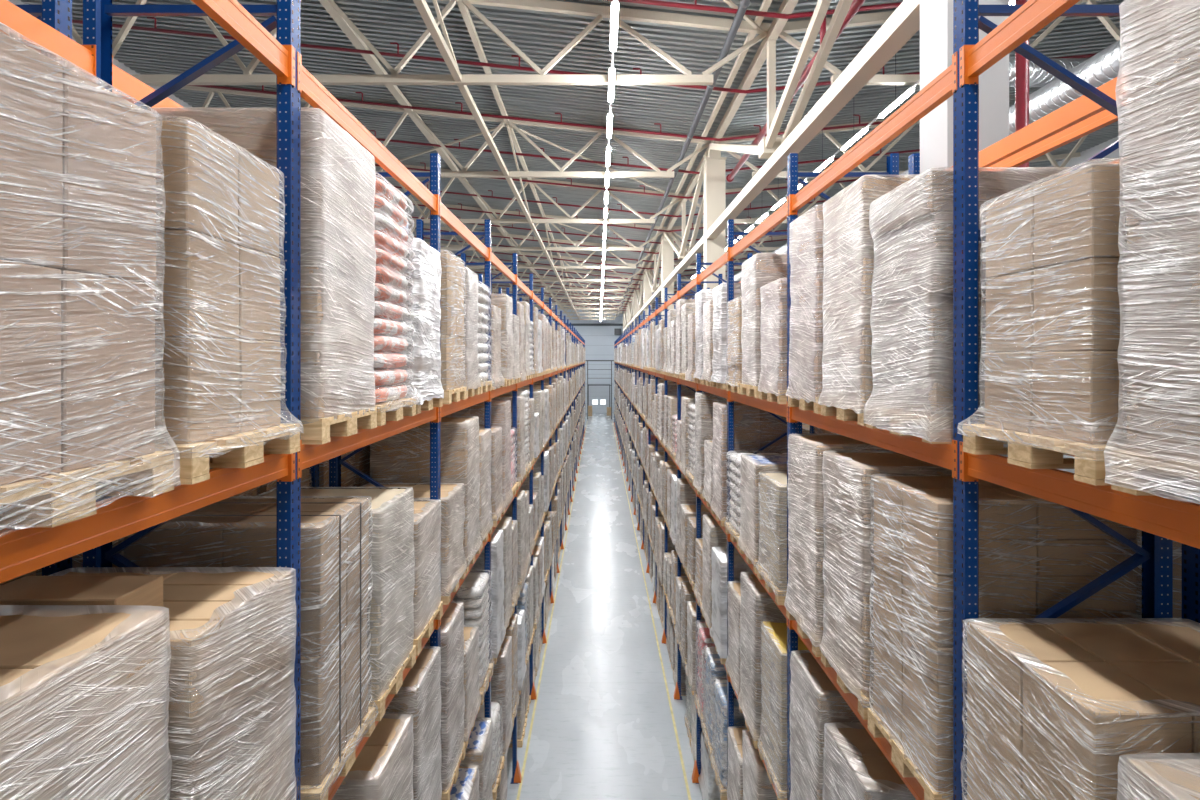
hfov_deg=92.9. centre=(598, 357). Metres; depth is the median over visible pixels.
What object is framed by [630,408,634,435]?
load
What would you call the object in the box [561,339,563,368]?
load
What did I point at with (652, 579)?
load
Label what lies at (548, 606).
load
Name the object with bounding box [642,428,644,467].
load
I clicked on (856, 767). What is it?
load
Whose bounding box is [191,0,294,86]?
beam
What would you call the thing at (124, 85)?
beam
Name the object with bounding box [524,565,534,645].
load
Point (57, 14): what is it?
frame
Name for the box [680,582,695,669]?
load
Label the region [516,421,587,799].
floor marking
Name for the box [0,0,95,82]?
beam
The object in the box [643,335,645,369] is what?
load
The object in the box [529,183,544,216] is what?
purlin
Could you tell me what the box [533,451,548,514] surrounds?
load
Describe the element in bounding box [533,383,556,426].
load
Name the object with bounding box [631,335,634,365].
load
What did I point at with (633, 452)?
load
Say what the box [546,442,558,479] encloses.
load
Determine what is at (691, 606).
load
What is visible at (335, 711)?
load
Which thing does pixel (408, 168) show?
pipe
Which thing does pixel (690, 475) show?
load
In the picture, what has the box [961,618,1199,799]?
load
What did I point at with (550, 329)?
load
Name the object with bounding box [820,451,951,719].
load
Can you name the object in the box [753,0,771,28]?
brace
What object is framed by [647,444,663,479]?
load
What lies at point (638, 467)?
load
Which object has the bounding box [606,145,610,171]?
lamp
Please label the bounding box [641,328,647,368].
load
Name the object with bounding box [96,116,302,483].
load
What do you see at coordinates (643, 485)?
load
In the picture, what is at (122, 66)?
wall
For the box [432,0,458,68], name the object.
brace
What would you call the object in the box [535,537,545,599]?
load
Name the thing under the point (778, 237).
roof truss
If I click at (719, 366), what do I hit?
load
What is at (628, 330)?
frame
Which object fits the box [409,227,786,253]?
pipe
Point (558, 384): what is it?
load
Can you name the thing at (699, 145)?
brace
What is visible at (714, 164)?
column
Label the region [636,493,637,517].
load
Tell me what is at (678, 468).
beam
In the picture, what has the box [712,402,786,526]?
load
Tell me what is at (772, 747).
load
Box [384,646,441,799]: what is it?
load
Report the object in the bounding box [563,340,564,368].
load
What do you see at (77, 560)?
frame
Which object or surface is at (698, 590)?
load
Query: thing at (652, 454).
load
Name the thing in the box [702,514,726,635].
load
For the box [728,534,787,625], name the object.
beam
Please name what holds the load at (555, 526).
on the beam
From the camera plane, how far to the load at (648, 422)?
22.04 m
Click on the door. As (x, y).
(598, 396)
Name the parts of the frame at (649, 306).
post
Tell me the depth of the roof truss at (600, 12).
11.56 m
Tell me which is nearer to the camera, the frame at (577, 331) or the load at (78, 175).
the load at (78, 175)
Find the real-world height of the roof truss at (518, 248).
3.022 m
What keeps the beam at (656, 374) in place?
attached to the frame at (664, 636)
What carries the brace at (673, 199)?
attached to the roof truss at (518, 248)
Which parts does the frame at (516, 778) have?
post, post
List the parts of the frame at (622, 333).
post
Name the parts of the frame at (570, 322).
post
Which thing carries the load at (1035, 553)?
on the beam at (912, 783)
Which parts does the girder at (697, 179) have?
node plate, post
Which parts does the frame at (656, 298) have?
post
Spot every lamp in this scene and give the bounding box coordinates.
[604,166,607,207]
[604,207,606,220]
[605,170,608,191]
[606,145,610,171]
[607,102,612,146]
[608,51,614,112]
[610,0,618,67]
[740,205,753,235]
[752,212,767,225]
[767,197,785,212]
[805,129,833,179]
[831,126,868,156]
[866,54,914,127]
[1009,0,1014,4]
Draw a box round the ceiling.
[21,0,1131,313]
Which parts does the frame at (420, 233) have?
post, post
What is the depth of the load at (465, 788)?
7.39 m
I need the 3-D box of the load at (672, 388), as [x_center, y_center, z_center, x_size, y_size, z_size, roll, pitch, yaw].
[2.500,1.709,17.637,1.237,1.822,0.834,0,0,0]
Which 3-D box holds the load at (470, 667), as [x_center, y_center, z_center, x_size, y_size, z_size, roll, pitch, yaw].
[-2.212,4.184,7.331,1.241,1.132,0.836,0,0,0]
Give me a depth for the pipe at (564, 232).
31.59 m
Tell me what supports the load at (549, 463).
on the beam
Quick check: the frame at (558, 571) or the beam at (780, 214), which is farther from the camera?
the frame at (558, 571)
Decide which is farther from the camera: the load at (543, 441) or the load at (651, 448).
the load at (651, 448)
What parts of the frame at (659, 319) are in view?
post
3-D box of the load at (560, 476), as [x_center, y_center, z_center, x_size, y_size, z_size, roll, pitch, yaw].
[-2.189,5.969,25.009,1.200,1.823,0.812,0,0,0]
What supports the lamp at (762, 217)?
hanging from the ceiling
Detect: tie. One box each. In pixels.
[413,0,461,81]
[457,85,508,175]
[506,178,531,221]
[529,223,544,249]
[544,251,553,267]
[553,269,560,280]
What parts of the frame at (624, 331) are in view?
post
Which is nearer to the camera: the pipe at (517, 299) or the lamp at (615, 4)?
the lamp at (615, 4)
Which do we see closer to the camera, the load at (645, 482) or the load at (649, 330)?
the load at (649, 330)
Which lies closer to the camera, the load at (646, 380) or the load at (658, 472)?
the load at (658, 472)
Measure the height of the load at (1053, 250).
1.282 m
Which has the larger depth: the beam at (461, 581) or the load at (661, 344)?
the load at (661, 344)
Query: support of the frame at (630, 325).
on the floor
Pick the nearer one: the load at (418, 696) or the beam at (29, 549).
the beam at (29, 549)
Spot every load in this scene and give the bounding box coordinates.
[0,22,180,536]
[0,567,296,799]
[0,570,35,585]
[0,605,171,799]
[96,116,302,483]
[112,454,259,498]
[120,496,377,799]
[147,107,376,443]
[255,487,415,720]
[257,469,311,497]
[306,451,355,488]
[332,714,413,799]
[353,445,371,488]
[357,483,466,604]
[369,173,418,425]
[370,416,480,573]
[380,238,443,413]
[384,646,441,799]
[411,499,442,655]
[425,601,464,799]
[441,251,466,403]
[444,400,512,509]
[450,766,479,799]
[451,570,494,704]
[460,717,492,799]
[462,625,480,748]
[463,266,479,397]
[469,529,505,663]
[476,283,493,393]
[476,702,503,799]
[477,305,504,389]
[478,428,504,526]
[478,429,492,548]
[491,295,513,386]
[491,395,525,485]
[491,636,512,760]
[496,517,512,634]
[496,749,506,799]
[499,391,531,476]
[502,491,526,589]
[505,614,519,727]
[508,677,526,747]
[510,427,518,498]
[510,520,519,613]
[511,314,520,383]
[517,302,525,381]
[517,389,548,443]
[517,583,530,669]
[517,609,526,694]
[519,302,530,379]
[519,385,552,435]
[519,472,542,533]
[519,490,530,573]
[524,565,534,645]
[525,661,530,717]
[526,390,542,454]
[526,398,534,466]
[528,321,534,377]
[528,492,538,544]
[528,504,534,554]
[533,307,538,376]
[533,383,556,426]
[533,413,539,460]
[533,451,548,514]
[533,546,542,608]
[533,558,539,629]
[533,624,539,675]
[533,636,535,681]
[534,378,558,425]
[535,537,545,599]
[537,314,545,374]
[537,319,542,375]
[538,524,547,582]
[538,611,541,654]
[540,593,545,638]
[541,390,545,449]
[541,476,544,523]
[544,447,552,500]
[544,512,552,562]
[544,521,550,573]
[544,581,547,623]
[545,318,547,373]
[545,376,562,417]
[545,446,554,492]
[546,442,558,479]
[547,323,550,372]
[547,573,549,613]
[548,322,555,371]
[548,439,560,476]
[548,496,558,537]
[548,511,556,542]
[549,325,552,371]
[549,463,550,501]
[552,429,561,468]
[552,490,560,527]
[552,511,555,553]
[552,554,554,587]
[553,372,567,408]
[553,388,555,431]
[554,454,556,484]
[554,478,561,519]
[554,544,556,577]
[555,330,558,370]
[557,326,561,369]
[557,428,563,466]
[558,338,560,369]
[558,381,561,418]
[558,384,560,422]
[558,423,565,459]
[558,472,562,514]
[558,527,560,555]
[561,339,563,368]
[562,329,565,367]
[562,341,638,516]
[562,416,568,444]
[562,420,568,447]
[562,421,566,453]
[562,465,565,505]
[562,515,563,538]
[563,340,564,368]
[563,379,565,412]
[563,383,564,415]
[563,462,566,497]
[563,506,564,531]
[565,380,566,411]
[566,333,569,366]
[566,338,567,367]
[566,412,570,444]
[566,448,569,481]
[566,455,569,484]
[566,460,567,493]
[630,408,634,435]
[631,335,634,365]
[632,372,653,403]
[632,411,638,440]
[632,451,638,478]
[634,333,637,366]
[635,417,636,448]
[635,457,640,489]
[636,335,638,367]
[636,381,638,409]
[636,415,642,452]
[636,461,641,495]
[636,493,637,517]
[638,329,641,367]
[638,423,646,455]
[638,425,647,458]
[638,467,639,498]
[639,336,641,367]
[639,377,662,413]
[639,465,642,502]
[639,507,641,533]
[640,383,642,415]
[640,431,642,461]
[640,467,647,510]
[640,511,642,538]
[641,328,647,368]
[642,386,645,418]
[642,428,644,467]
[642,485,643,514]
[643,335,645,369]
[643,481,647,522]
[644,427,647,470]
[644,523,645,555]
[645,329,647,369]
[645,378,647,422]
[645,429,660,474]
[645,489,652,529]
[646,530,647,560]
[647,384,649,425]
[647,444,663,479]
[647,493,649,534]
[648,330,649,370]
[649,323,652,370]
[649,379,674,428]
[649,452,654,484]
[649,492,654,542]
[649,543,652,581]
[651,321,659,371]
[651,400,654,431]
[651,457,654,492]
[651,505,662,553]
[651,554,653,587]
[653,557,654,592]
[654,325,659,371]
[654,394,659,436]
[654,451,672,499]
[654,517,663,563]
[656,329,659,372]
[656,567,660,613]
[657,384,659,438]
[657,468,660,504]
[657,524,659,570]
[658,522,676,584]
[659,319,663,373]
[659,383,695,444]
[659,461,672,514]
[659,584,663,625]
[663,327,667,374]
[663,395,694,449]
[663,462,676,524]
[663,553,671,595]
[666,310,676,375]
[666,555,671,613]
[666,607,671,656]
[667,397,681,454]
[667,469,681,530]
[669,474,684,544]
[670,320,676,376]
[670,551,686,628]
[670,621,675,672]
[671,415,681,460]
[673,636,687,695]
[674,576,688,649]
[675,300,694,378]
[675,420,681,466]
[675,478,703,555]
[680,303,695,379]
[680,397,695,476]
[680,504,710,573]
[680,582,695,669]
[684,673,692,746]
[685,312,695,381]
[686,404,695,485]
[686,518,702,590]
[686,601,705,694]
[691,694,701,762]
[693,289,712,383]
[693,392,737,498]
[694,538,703,613]
[694,622,714,726]
[698,732,720,799]
[701,299,713,386]
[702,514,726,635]
[702,645,726,760]
[703,440,713,511]
[710,283,742,389]
[710,547,752,663]
[710,679,745,799]
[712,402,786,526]
[725,298,743,393]
[725,451,786,549]
[725,581,741,701]
[727,726,747,799]
[738,454,786,573]
[738,572,786,748]
[740,253,786,397]
[742,729,776,799]
[756,471,786,604]
[758,278,786,403]
[758,621,809,799]
[784,434,895,656]
[786,206,825,413]
[789,650,860,799]
[802,425,809,434]
[814,427,839,434]
[819,174,921,425]
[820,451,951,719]
[822,722,915,799]
[864,167,1073,443]
[868,474,1141,799]
[958,160,1199,484]
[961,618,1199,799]
[1104,0,1199,500]
[1117,753,1199,799]
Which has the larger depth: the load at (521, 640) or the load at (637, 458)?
the load at (637, 458)
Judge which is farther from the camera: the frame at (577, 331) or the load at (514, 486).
the frame at (577, 331)
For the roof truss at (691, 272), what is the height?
2.916 m
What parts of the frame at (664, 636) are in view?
post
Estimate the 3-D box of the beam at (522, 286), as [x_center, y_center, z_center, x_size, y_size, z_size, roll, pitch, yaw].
[-1.694,-1.580,12.920,0.077,0.210,2.772,0,0,0]
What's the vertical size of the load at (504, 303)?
1.590 m
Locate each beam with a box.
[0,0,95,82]
[0,453,294,583]
[112,55,182,110]
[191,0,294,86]
[297,52,438,214]
[297,407,438,478]
[328,620,438,799]
[440,197,490,260]
[440,391,490,421]
[440,534,490,625]
[450,676,490,791]
[491,252,516,284]
[491,384,516,398]
[491,490,516,534]
[517,278,532,298]
[517,378,532,388]
[517,466,532,492]
[533,293,543,308]
[533,375,543,382]
[544,304,551,315]
[544,372,551,378]
[634,306,643,318]
[644,285,661,307]
[648,312,654,320]
[655,304,663,315]
[655,372,663,378]
[663,235,703,286]
[664,293,676,308]
[664,375,676,382]
[664,448,676,465]
[677,278,695,298]
[677,378,695,388]
[677,464,695,491]
[696,248,727,284]
[696,383,727,400]
[696,490,727,539]
[696,598,727,678]
[707,0,919,238]
[728,196,787,260]
[728,391,787,421]
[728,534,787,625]
[728,676,776,795]
[789,52,956,214]
[789,407,956,478]
[789,620,923,799]
[944,72,1125,170]
[960,0,1079,86]
[960,442,1199,548]
[981,100,1125,170]
[1110,156,1125,162]
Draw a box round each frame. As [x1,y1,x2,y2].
[0,527,123,575]
[16,0,71,575]
[83,0,300,799]
[307,464,318,488]
[329,153,440,799]
[403,221,408,237]
[416,219,490,718]
[461,253,521,783]
[477,274,482,283]
[491,274,536,699]
[494,288,501,294]
[506,288,546,643]
[519,297,553,603]
[537,305,559,572]
[537,311,563,548]
[548,315,566,530]
[548,319,569,514]
[562,325,574,490]
[563,328,575,480]
[569,330,577,472]
[570,322,572,501]
[573,331,578,465]
[573,339,584,436]
[586,360,613,418]
[616,339,625,432]
[616,339,625,436]
[618,337,629,444]
[619,336,631,448]
[620,334,631,453]
[621,333,631,459]
[623,331,637,465]
[626,328,637,481]
[628,325,646,490]
[631,322,637,501]
[633,319,654,514]
[637,315,660,530]
[641,311,663,548]
[646,305,675,572]
[653,297,687,603]
[661,288,701,643]
[674,274,721,699]
[692,253,752,783]
[727,219,801,792]
[787,153,898,799]
[810,425,814,434]
[908,153,1014,176]
[953,0,1172,799]
[1136,496,1181,621]
[1182,496,1199,626]
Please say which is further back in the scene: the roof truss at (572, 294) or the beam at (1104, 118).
the roof truss at (572, 294)
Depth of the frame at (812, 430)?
8.67 m
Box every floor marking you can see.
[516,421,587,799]
[612,423,690,799]
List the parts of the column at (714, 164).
cap plate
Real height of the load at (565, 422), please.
1.626 m
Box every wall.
[0,0,494,506]
[533,305,703,412]
[1038,133,1125,472]
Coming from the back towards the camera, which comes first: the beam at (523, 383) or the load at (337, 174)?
the beam at (523, 383)
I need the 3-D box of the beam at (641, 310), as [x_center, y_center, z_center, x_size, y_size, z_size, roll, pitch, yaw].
[3.410,-3.740,47.580,0.260,0.220,11.500,0,0,0]
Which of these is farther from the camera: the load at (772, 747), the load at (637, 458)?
the load at (637, 458)
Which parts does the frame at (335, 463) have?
post, post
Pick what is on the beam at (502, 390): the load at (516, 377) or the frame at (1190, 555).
the load at (516, 377)
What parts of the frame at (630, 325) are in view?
post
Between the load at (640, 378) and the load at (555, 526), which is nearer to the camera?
the load at (555, 526)
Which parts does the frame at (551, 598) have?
post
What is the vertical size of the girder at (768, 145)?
2.540 m
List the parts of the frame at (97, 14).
post, post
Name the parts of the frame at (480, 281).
post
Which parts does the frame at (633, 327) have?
post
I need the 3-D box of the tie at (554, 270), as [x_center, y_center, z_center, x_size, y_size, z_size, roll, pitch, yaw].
[-2.850,-5.670,38.620,0.130,0.130,5.880,0,0,0]
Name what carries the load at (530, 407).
on the beam at (532, 466)
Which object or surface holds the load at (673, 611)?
on the beam
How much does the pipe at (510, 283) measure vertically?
1.869 m
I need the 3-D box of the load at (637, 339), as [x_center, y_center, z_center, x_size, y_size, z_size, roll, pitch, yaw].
[2.499,-0.334,28.841,1.232,1.648,0.830,0,0,0]
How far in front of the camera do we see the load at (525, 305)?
12.80 m
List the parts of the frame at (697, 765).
post, post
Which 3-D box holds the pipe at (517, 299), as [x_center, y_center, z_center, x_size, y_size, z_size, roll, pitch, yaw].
[0.750,-7.252,76.620,28.509,1.869,0.084,0,0,0]
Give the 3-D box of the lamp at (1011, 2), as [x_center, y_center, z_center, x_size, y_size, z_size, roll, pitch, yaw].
[6.350,-6.086,8.540,0.116,1.368,1.980,0,0,0]
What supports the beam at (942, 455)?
attached to the frame at (1155, 555)
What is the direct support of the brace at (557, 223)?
attached to the roof truss at (410, 225)
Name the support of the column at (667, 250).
on the floor
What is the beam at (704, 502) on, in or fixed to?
attached to the frame at (730, 222)
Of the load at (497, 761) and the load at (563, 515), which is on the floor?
the load at (563, 515)
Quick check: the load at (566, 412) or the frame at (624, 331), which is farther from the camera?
the frame at (624, 331)
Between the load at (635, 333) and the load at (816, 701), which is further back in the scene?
the load at (635, 333)
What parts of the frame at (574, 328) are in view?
post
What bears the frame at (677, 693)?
on the floor
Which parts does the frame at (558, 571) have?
post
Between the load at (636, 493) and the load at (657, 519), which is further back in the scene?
the load at (636, 493)
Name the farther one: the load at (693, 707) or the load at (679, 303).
the load at (679, 303)
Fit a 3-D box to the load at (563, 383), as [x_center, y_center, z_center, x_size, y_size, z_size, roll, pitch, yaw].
[-2.187,1.882,26.042,1.237,1.476,0.836,0,0,0]
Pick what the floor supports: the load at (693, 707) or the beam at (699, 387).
the load at (693, 707)
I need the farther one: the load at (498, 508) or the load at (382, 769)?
the load at (498, 508)
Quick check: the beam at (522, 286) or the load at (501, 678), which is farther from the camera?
the beam at (522, 286)
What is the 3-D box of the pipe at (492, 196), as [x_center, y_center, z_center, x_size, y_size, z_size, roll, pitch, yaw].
[0.750,-7.252,25.620,28.509,1.869,0.084,0,0,0]
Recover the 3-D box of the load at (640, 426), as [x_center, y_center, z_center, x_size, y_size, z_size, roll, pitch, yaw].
[2.508,3.975,26.927,1.239,1.550,0.830,0,0,0]
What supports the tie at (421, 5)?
attached to the roof truss
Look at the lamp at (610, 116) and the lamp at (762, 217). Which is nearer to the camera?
the lamp at (610, 116)
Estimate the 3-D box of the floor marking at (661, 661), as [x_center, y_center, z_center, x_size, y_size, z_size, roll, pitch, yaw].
[1.760,8.546,36.500,0.056,0.005,81.000,0,0,0]
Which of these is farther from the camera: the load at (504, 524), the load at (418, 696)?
the load at (504, 524)
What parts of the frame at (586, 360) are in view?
post, post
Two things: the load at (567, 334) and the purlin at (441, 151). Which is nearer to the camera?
the purlin at (441, 151)
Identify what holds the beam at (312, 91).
attached to the frame at (335, 463)
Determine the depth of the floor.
15.45 m
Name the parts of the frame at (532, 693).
post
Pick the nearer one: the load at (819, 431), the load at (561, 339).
the load at (819, 431)
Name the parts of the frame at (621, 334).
post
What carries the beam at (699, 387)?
attached to the frame at (730, 222)
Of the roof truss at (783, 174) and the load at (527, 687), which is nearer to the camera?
the load at (527, 687)
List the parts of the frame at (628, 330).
post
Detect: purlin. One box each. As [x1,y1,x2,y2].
[319,0,412,110]
[408,113,459,170]
[457,2,508,121]
[458,178,487,210]
[486,213,506,235]
[505,123,531,179]
[505,238,519,253]
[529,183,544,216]
[546,223,553,240]
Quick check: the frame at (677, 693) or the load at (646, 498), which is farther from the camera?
the load at (646, 498)
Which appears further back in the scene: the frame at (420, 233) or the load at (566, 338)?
the load at (566, 338)
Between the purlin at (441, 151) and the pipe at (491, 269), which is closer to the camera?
the purlin at (441, 151)
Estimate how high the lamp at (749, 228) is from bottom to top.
1.368 m
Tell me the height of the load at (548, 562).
1.486 m
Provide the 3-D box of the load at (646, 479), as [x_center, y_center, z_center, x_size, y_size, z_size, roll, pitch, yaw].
[2.507,5.949,26.039,1.238,1.862,0.830,0,0,0]
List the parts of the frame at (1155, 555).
post, post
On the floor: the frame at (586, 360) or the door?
the frame at (586, 360)
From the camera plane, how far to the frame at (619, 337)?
56.27 m
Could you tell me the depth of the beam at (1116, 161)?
4.71 m
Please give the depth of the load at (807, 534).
5.27 m
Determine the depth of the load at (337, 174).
3.37 m
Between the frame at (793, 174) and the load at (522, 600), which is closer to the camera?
the frame at (793, 174)
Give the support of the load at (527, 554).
on the beam
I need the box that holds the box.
[614,329,620,334]
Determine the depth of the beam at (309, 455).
3.91 m
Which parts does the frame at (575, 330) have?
post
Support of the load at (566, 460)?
on the beam
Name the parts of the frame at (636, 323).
post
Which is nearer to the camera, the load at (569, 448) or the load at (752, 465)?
the load at (752, 465)
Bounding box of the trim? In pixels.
[557,324,622,325]
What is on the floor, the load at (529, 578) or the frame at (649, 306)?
the frame at (649, 306)
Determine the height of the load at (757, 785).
1.862 m
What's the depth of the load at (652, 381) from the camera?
20.98 m
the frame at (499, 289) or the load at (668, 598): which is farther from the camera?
the frame at (499, 289)
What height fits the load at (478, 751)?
1.472 m
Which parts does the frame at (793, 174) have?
post, post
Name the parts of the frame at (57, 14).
post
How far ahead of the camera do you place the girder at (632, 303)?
59.54 m
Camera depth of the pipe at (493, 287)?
64.58 m
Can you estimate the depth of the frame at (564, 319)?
28.27 m
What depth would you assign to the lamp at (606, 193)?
19.40 m
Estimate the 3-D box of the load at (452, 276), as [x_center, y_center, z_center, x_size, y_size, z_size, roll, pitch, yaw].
[-2.188,-0.331,6.449,1.212,1.642,0.821,0,0,0]
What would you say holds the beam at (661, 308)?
attached to the frame at (656, 298)
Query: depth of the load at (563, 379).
26.67 m
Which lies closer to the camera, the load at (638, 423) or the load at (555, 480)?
the load at (555, 480)
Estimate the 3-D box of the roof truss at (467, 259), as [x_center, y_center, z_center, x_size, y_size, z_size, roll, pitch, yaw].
[-5.200,-7.101,47.620,17.418,3.022,0.120,0,0,0]
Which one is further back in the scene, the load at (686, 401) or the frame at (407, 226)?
the load at (686, 401)
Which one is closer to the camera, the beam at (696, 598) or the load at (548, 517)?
the beam at (696, 598)
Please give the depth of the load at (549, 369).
18.55 m
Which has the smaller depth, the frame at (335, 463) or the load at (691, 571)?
the frame at (335, 463)
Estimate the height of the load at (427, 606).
1.182 m
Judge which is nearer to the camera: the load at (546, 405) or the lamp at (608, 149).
the lamp at (608, 149)
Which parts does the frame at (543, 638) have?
post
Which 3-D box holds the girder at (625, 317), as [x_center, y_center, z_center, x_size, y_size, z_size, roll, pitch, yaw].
[3.560,-5.390,71.580,0.520,2.540,11.800,0,0,0]
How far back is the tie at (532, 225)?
26.24 m
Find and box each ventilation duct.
[726,36,1125,280]
[1009,58,1088,86]
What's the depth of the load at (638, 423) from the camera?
27.88 m
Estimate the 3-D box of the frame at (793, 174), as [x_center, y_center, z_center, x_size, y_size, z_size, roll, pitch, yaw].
[2.500,3.220,5.920,1.240,10.660,0.140,0,0,0]
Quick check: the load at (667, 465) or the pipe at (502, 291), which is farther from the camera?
the pipe at (502, 291)
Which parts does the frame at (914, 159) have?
post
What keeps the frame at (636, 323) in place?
on the floor
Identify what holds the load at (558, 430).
on the beam
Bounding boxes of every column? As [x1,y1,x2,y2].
[623,311,626,338]
[627,302,631,334]
[633,289,639,334]
[643,269,651,327]
[661,233,673,319]
[703,149,726,392]
[920,0,1008,456]
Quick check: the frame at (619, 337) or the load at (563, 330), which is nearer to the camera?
the load at (563, 330)
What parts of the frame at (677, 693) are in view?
post, post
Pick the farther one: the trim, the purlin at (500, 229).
the trim
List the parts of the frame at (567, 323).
post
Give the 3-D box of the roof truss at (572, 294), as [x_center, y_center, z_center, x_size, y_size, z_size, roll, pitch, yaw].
[-5.200,-7.101,65.620,17.418,3.022,0.120,0,0,0]
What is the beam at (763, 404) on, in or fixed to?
attached to the frame at (793, 174)
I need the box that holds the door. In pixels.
[588,384,609,412]
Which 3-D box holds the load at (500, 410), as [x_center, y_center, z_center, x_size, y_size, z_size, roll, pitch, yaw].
[-2.208,1.699,10.132,1.238,1.843,0.838,0,0,0]
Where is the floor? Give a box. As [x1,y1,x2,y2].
[506,413,702,799]
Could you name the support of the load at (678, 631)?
on the beam
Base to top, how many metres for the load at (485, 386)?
1.562 m
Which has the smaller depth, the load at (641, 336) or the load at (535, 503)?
the load at (535, 503)
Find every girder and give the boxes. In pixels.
[624,303,627,324]
[628,289,634,318]
[635,270,644,308]
[645,233,663,291]
[664,146,708,258]
[709,0,852,158]
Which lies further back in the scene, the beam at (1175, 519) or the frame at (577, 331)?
the frame at (577, 331)
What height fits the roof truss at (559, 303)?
3.022 m
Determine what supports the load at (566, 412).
on the beam
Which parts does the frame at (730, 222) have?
post, post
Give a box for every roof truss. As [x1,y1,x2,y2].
[72,0,770,84]
[150,85,710,177]
[375,162,682,222]
[406,200,665,250]
[409,223,654,268]
[426,242,646,281]
[456,257,639,290]
[470,269,635,298]
[477,277,631,304]
[492,285,628,308]
[495,291,625,313]
[517,301,622,319]
[539,301,623,316]
[650,252,771,281]
[657,269,726,290]
[671,212,807,250]
[674,235,786,268]
[688,152,1080,222]
[719,106,1125,177]
[779,0,1119,84]
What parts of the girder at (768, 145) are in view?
node plate, post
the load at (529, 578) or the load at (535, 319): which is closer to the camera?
the load at (529, 578)
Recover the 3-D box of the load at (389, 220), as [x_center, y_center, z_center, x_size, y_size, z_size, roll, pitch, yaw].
[-2.174,-0.436,4.510,1.242,1.852,0.838,0,0,0]
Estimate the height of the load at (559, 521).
1.461 m
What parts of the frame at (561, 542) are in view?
post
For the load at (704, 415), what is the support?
on the beam at (704, 502)
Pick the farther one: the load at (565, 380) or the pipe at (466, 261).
the pipe at (466, 261)
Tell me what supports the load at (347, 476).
on the beam
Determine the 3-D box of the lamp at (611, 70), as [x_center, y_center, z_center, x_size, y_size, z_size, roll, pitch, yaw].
[0.250,-6.086,11.740,0.116,1.368,1.980,0,0,0]
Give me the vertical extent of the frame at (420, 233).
10.660 m
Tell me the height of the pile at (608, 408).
1.196 m
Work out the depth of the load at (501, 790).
10.10 m
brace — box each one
[381,125,504,167]
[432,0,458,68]
[469,223,516,229]
[506,124,529,214]
[510,126,679,198]
[545,223,553,263]
[557,223,651,251]
[568,261,638,278]
[649,231,659,250]
[659,198,675,228]
[674,143,702,195]
[700,33,755,140]
[723,0,763,33]
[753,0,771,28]
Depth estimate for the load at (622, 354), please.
41.13 m
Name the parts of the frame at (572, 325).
post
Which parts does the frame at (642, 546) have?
post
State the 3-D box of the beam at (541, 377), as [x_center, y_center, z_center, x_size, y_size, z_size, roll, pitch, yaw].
[-1.694,0.560,15.720,0.077,0.210,2.772,0,0,0]
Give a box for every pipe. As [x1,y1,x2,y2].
[34,16,1096,93]
[187,85,882,140]
[370,130,919,173]
[373,162,861,198]
[391,184,825,216]
[405,211,786,243]
[407,203,808,231]
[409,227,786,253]
[410,236,753,261]
[429,245,746,268]
[458,255,738,274]
[466,261,742,280]
[470,271,687,289]
[491,269,735,284]
[492,277,703,292]
[492,284,692,299]
[493,287,693,301]
[494,292,694,306]
[502,291,694,304]
[510,283,703,296]
[511,296,654,308]
[517,299,654,310]
[608,0,901,18]
[616,0,750,315]
[726,0,865,181]
[1015,0,1028,170]
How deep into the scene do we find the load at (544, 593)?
17.74 m
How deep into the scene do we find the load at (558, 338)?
23.25 m
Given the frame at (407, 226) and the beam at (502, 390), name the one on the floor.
the frame at (407, 226)
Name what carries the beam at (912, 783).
attached to the frame at (1155, 555)
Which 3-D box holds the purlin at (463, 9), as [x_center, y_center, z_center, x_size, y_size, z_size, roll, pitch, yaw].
[-2.850,-7.347,14.620,0.130,0.130,5.880,0,0,0]
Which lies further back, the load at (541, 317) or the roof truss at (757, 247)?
the roof truss at (757, 247)
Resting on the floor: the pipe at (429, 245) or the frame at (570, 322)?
the frame at (570, 322)
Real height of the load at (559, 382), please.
1.652 m
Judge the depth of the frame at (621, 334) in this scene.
50.67 m
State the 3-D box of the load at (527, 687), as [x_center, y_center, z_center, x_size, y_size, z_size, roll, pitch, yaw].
[-2.296,7.869,13.805,1.200,1.362,0.800,0,0,0]
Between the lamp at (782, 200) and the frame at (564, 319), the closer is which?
the lamp at (782, 200)
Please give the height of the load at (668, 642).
1.362 m
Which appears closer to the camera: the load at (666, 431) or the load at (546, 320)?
the load at (666, 431)
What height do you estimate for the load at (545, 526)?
1.630 m
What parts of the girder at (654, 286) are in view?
post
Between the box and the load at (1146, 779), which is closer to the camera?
the load at (1146, 779)
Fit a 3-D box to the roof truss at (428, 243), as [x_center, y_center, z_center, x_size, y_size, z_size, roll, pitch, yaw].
[-5.200,-7.101,41.620,17.418,3.022,0.120,0,0,0]
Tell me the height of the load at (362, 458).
1.712 m
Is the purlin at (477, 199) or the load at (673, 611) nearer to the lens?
the load at (673, 611)
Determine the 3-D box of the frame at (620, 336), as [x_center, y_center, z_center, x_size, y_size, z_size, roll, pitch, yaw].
[2.500,3.220,53.520,1.240,10.660,0.140,0,0,0]
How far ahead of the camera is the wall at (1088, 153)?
23.24 m
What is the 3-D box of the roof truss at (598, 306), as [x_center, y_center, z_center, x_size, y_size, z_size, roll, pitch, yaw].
[-5.200,-7.101,77.620,17.418,3.022,0.120,0,0,0]
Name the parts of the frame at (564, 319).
post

